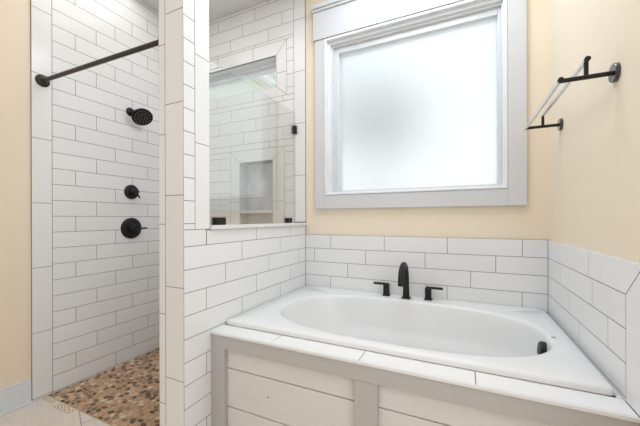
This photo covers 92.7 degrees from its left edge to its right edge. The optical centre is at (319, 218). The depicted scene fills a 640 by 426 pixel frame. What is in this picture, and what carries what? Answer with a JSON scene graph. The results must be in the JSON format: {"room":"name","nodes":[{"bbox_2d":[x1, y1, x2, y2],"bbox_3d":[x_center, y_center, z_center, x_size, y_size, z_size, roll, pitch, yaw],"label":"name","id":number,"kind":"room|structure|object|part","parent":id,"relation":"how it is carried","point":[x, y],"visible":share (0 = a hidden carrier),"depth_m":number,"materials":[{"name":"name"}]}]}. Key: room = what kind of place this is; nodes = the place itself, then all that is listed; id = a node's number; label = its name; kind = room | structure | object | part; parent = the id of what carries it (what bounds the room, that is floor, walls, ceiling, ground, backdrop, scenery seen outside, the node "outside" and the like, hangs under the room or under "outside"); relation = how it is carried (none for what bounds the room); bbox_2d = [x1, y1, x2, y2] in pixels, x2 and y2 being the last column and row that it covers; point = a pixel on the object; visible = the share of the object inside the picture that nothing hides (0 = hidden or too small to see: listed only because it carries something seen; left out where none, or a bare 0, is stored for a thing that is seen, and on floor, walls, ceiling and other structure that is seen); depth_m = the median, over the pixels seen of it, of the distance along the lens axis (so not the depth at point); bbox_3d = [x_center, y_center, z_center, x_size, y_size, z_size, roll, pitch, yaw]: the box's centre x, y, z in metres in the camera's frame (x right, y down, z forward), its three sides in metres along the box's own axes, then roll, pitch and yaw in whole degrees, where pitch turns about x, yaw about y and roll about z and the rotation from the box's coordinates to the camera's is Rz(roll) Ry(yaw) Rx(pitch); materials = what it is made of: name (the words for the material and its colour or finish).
{"room":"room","nodes":[
{"label":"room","id":0,"kind":"room"},
{"bbox_2d":[0,0,158,401],"bbox_3d":[-2.423,-0.336,0.745,0.180,2.955,5.300,0,0,25],"label":"wall","id":1,"kind":"structure","parent":0,"point":[15,57],"depth_m":1.84,"materials":[{"name":"beige paint"}]},
{"bbox_2d":[0,379,31,416],"bbox_3d":[-2.621,1.068,0.096,0.026,0.148,3.952,0,0,25],"label":"baseboard","id":2,"kind":"structure","parent":1,"relation":"attached to","point":[14,397],"depth_m":1.82,"materials":[{"name":"paint"}]},
{"bbox_2d":[41,396,75,413],"bbox_3d":[-1.612,1.144,1.869,0.329,0.011,0.050,0,0,25],"label":"trim","id":3,"kind":"structure","parent":1,"relation":"attached to","point":[52,401],"depth_m":1.86,"materials":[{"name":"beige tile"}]},
{"bbox_2d":[31,0,158,401],"bbox_3d":[-1.545,-0.334,2.421,0.007,2.962,1.166,0,0,25],"label":"wall tile","id":4,"kind":"structure","parent":1,"relation":"attached to","point":[43,32],"depth_m":2.19,"materials":[{"name":"white tile"}]},
{"bbox_2d":[124,185,140,198],"bbox_3d":[-1.488,-0.213,2.444,0.075,0.116,0.116,0,0,25],"label":"shower valve","id":5,"kind":"object","parent":4,"relation":"attached to","point":[130,191],"visible":1,"depth_m":2.43,"materials":[{"name":"black metal"}]},
{"bbox_3d":[-1.482,-0.213,2.441,0.060,0.052,0.052,0,0,25],"label":"handle","id":6,"kind":"part","parent":5,"relation":"part of","materials":[{"name":"black metal"}]},
{"bbox_2d":[121,218,146,238],"bbox_3d":[-1.487,0.079,2.446,0.075,0.168,0.175,0,0,25],"label":"shower valve","id":7,"kind":"object","parent":4,"relation":"attached to","point":[131,228],"visible":1,"depth_m":2.42,"materials":[{"name":"black metal"}]},
{"bbox_3d":[-1.482,0.079,2.439,0.060,0.076,0.076,0,0,25],"label":"handle","id":8,"kind":"part","parent":7,"relation":"part of","materials":[{"name":"black metal"}]},
{"bbox_2d":[35,39,158,86],"bbox_3d":[-1.245,-0.872,1.708,1.142,0.085,0.076,0,0,24],"label":"shower rod","id":9,"kind":"object","parent":1,"relation":"attached to","point":[42,80],"visible":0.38,"depth_m":1.71,"materials":[{"name":"brown metal"}]},
{"bbox_2d":[126,107,152,125],"bbox_3d":[-1.439,-0.822,2.443,0.167,0.137,0.149,0,0,25],"label":"shower","id":10,"kind":"object","parent":1,"relation":"attached to","point":[141,116],"visible":1,"depth_m":2.43,"materials":[{"name":"black metal"}]},
{"bbox_2d":[0,348,159,425],"bbox_3d":[-1.051,1.196,0.106,3.200,0.125,5.300,0,0,25],"label":"floor","id":11,"kind":"structure","parent":0,"point":[122,391],"depth_m":1.89,"materials":[{"name":"brown stone"}]},
{"bbox_2d":[227,285,613,396],"bbox_3d":[0.397,0.732,1.661,1.538,0.429,0.897,0,0,25],"label":"bathtub","id":12,"kind":"object","parent":11,"relation":"on","point":[520,343],"visible":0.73,"depth_m":1.68,"materials":[{"name":"white plastic"}]},
{"bbox_2d":[374,262,442,300],"bbox_3d":[0.529,0.398,1.920,0.444,0.247,0.251,0,0,25],"label":"tub faucet","id":13,"kind":"object","parent":12,"relation":"on","point":[403,274],"visible":1,"depth_m":1.96,"materials":[{"name":"black metal"}]},
{"bbox_3d":[0.418,0.444,2.084,0.103,0.014,0.020,0,0,25],"label":"lever","id":14,"kind":"part","parent":13,"relation":"part of","materials":[{"name":"black metal"}]},
{"bbox_3d":[0.451,0.482,2.069,0.048,0.078,0.048,0,0,25],"label":"handle","id":15,"kind":"part","parent":13,"relation":"part of","materials":[{"name":"black metal"}]},
{"bbox_3d":[0.524,0.398,1.910,0.043,0.247,0.229,0,0,25],"label":"spout","id":16,"kind":"part","parent":13,"relation":"part of","materials":[{"name":"black metal"}]},
{"bbox_3d":[0.694,0.482,1.956,0.048,0.078,0.048,0,0,25],"label":"handle","id":17,"kind":"part","parent":13,"relation":"part of","materials":[{"name":"black metal"}]},
{"bbox_3d":[0.727,0.444,1.940,0.103,0.014,0.020,0,0,25],"label":"lever","id":18,"kind":"part","parent":13,"relation":"part of","materials":[{"name":"black metal"}]},
{"bbox_2d":[211,334,639,425],"bbox_3d":[0.184,0.848,1.189,1.558,0.574,0.055,0,0,25],"label":"tub apron","id":19,"kind":"object","parent":11,"relation":"on","point":[253,384],"visible":0.79,"depth_m":1.23,"materials":[{"name":"beige paint"}]},
{"bbox_2d":[210,325,639,422],"bbox_3d":[0.380,0.554,1.611,1.558,0.012,0.998,0,0,25],"label":"tile ledge","id":20,"kind":"object","parent":19,"relation":"on","point":[615,406],"visible":0.95,"depth_m":1.06,"materials":[{"name":"white tile"}]},
{"bbox_2d":[141,0,267,21],"bbox_3d":[-1.091,-1.877,0.038,3.200,0.120,5.450,0,0,25],"label":"ceiling","id":21,"kind":"structure","parent":0,"point":[218,9],"depth_m":2.60,"materials":[{"name":"paint"}]},
{"bbox_2d":[158,0,305,425],"bbox_3d":[-0.432,-0.341,1.908,0.159,2.955,1.158,0,0,25],"label":"wall","id":22,"kind":"structure","parent":0,"point":[158,0],"depth_m":1.41,"materials":[{"name":"grey tile"}]},
{"bbox_2d":[159,0,305,425],"bbox_3d":[-0.432,-0.341,1.907,0.160,2.952,1.156,0,0,25],"label":"tile","id":23,"kind":"structure","parent":22,"relation":"attached to","point":[174,26],"depth_m":1.41,"materials":[{"name":"white tile"}]},
{"bbox_2d":[211,125,296,224],"bbox_3d":[-0.409,-0.403,1.985,0.038,0.875,0.998,0,0,25],"label":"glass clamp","id":24,"kind":"object","parent":23,"relation":"attached to","point":[214,220],"visible":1,"depth_m":1.68,"materials":[{"name":"black metal"}]},
{"bbox_2d":[210,223,306,229],"bbox_3d":[-0.398,0.045,1.978,0.181,0.021,1.000,0,0,25],"label":"stone sill","id":25,"kind":"structure","parent":22,"relation":"on","point":[255,225],"depth_m":1.78,"materials":[{"name":"white stone"}]},
{"bbox_2d":[209,0,548,239],"bbox_3d":[0.043,-0.343,2.422,2.870,2.955,0.175,0,0,25],"label":"wall","id":26,"kind":"structure","parent":0,"point":[531,220],"depth_m":1.94,"materials":[{"name":"beige paint"}]},
{"bbox_2d":[209,57,275,100],"bbox_3d":[-0.745,-1.217,2.784,0.918,0.248,0.143,0,0,25],"label":"window","id":27,"kind":"structure","parent":26,"relation":"in","point":[266,66],"depth_m":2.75,"materials":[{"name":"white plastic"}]},
{"bbox_2d":[240,163,247,223],"bbox_3d":[-0.524,-0.075,2.652,0.342,0.822,0.108,0,0,25],"label":"trim","id":28,"kind":"structure","parent":26,"relation":"attached to","point":[243,167],"depth_m":2.72,"materials":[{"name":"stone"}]},
{"bbox_2d":[240,210,272,213],"bbox_3d":[-0.524,-0.058,2.654,0.339,0.026,0.104,0,0,25],"label":"niche shelf","id":29,"kind":"object","parent":26,"relation":"attached to","point":[241,211],"visible":0.76,"depth_m":2.60,"materials":[{"name":"white stone"}]},
{"bbox_2d":[209,0,304,224],"bbox_3d":[-0.688,-0.344,2.708,1.299,2.945,0.075,0,0,25],"label":"shower tile","id":30,"kind":"structure","parent":26,"relation":"attached to","point":[295,197],"depth_m":2.57,"materials":[{"name":"white tile"}]},
{"bbox_2d":[248,163,272,223],"bbox_3d":[-0.486,-0.075,2.735,0.381,0.822,0.075,0,0,25],"label":"wall niche","id":31,"kind":"object","parent":26,"relation":"in","point":[260,188],"visible":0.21,"depth_m":2.71,"materials":[{"name":"grey tile"}]},
{"bbox_2d":[310,0,526,208],"bbox_3d":[0.605,-0.851,2.108,1.408,1.552,0.186,0,0,25],"label":"window","id":32,"kind":"structure","parent":26,"relation":"in","point":[419,103],"depth_m":2.07,"materials":[{"name":"white paint"}]},
{"bbox_3d":[0.630,-0.742,2.133,1.080,1.070,0.008,0,0,25],"label":"pane","id":33,"kind":"part","parent":32,"relation":"part of","materials":[{"name":"white glass"}]},
{"bbox_2d":[306,235,547,313],"bbox_3d":[0.595,0.346,2.072,1.556,0.441,0.007,0,0,25],"label":"backsplash","id":34,"kind":"structure","parent":26,"relation":"attached to","point":[452,261],"depth_m":1.98,"materials":[{"name":"white tile"}]},
{"bbox_2d":[306,234,547,312],"bbox_3d":[0.598,0.349,2.072,1.566,0.449,0.010,0,0,25],"label":"grout","id":35,"kind":"structure","parent":26,"relation":"attached to","point":[306,234],"depth_m":1.98,"materials":[{"name":"grey tile"}]},
{"bbox_2d":[549,0,639,396],"bbox_3d":[0.326,-0.343,-0.539,0.151,2.955,5.300,0,0,25],"label":"wall","id":36,"kind":"structure","parent":0,"point":[594,160],"depth_m":1.12,"materials":[{"name":"beige paint"}]},
{"bbox_2d":[524,56,620,130],"bbox_3d":[1.009,-0.484,1.285,0.154,0.094,0.667,0,0,25],"label":"towel rack","id":37,"kind":"object","parent":36,"relation":"attached to","point":[614,72],"visible":1,"depth_m":1.05,"materials":[{"name":"black metal"}]},
{"bbox_3d":[0.954,-0.470,1.328,0.015,0.015,0.635,0,0,25],"label":"rail","id":38,"kind":"part","parent":37,"relation":"part of","materials":[{"name":"silver metal"}]},
{"bbox_3d":[1.132,-0.468,1.555,0.137,0.015,0.015,0,0,25],"label":"arm","id":39,"kind":"part","parent":37,"relation":"part of","materials":[{"name":"black metal"}]},
{"bbox_3d":[0.817,-0.470,1.036,0.017,0.017,0.014,0,0,25],"label":"knob","id":40,"kind":"part","parent":37,"relation":"part of","materials":[{"name":"black metal"}]},
{"bbox_3d":[1.008,-0.523,1.282,0.015,0.015,0.613,0,0,25],"label":"rail","id":41,"kind":"part","parent":37,"relation":"part of","materials":[{"name":"clear glass"}]},
{"bbox_3d":[0.878,-0.467,1.011,0.137,0.015,0.015,0,0,25],"label":"arm","id":42,"kind":"part","parent":37,"relation":"part of","materials":[{"name":"black metal"}]},
{"bbox_3d":[0.881,-0.496,1.010,0.013,0.053,0.013,0,0,25],"label":"post","id":43,"kind":"part","parent":37,"relation":"part of","materials":[{"name":"black metal"}]},
{"bbox_3d":[0.876,-0.522,1.000,0.017,0.017,0.014,0,0,25],"label":"knob","id":44,"kind":"part","parent":37,"relation":"part of","materials":[{"name":"black metal"}]},
{"bbox_2d":[548,240,639,415],"bbox_3d":[1.088,0.345,1.276,0.007,0.441,1.014,0,0,25],"label":"backsplash","id":45,"kind":"structure","parent":36,"relation":"attached to","point":[619,274],"depth_m":1.06,"materials":[{"name":"white tile"}]},
{"bbox_2d":[548,258,639,417],"bbox_3d":[1.091,0.349,1.280,0.010,0.447,1.019,0,0,25],"label":"grout","id":46,"kind":"structure","parent":36,"relation":"attached to","point":[548,258],"depth_m":1.12,"materials":[{"name":"grey tile"}]}
]}

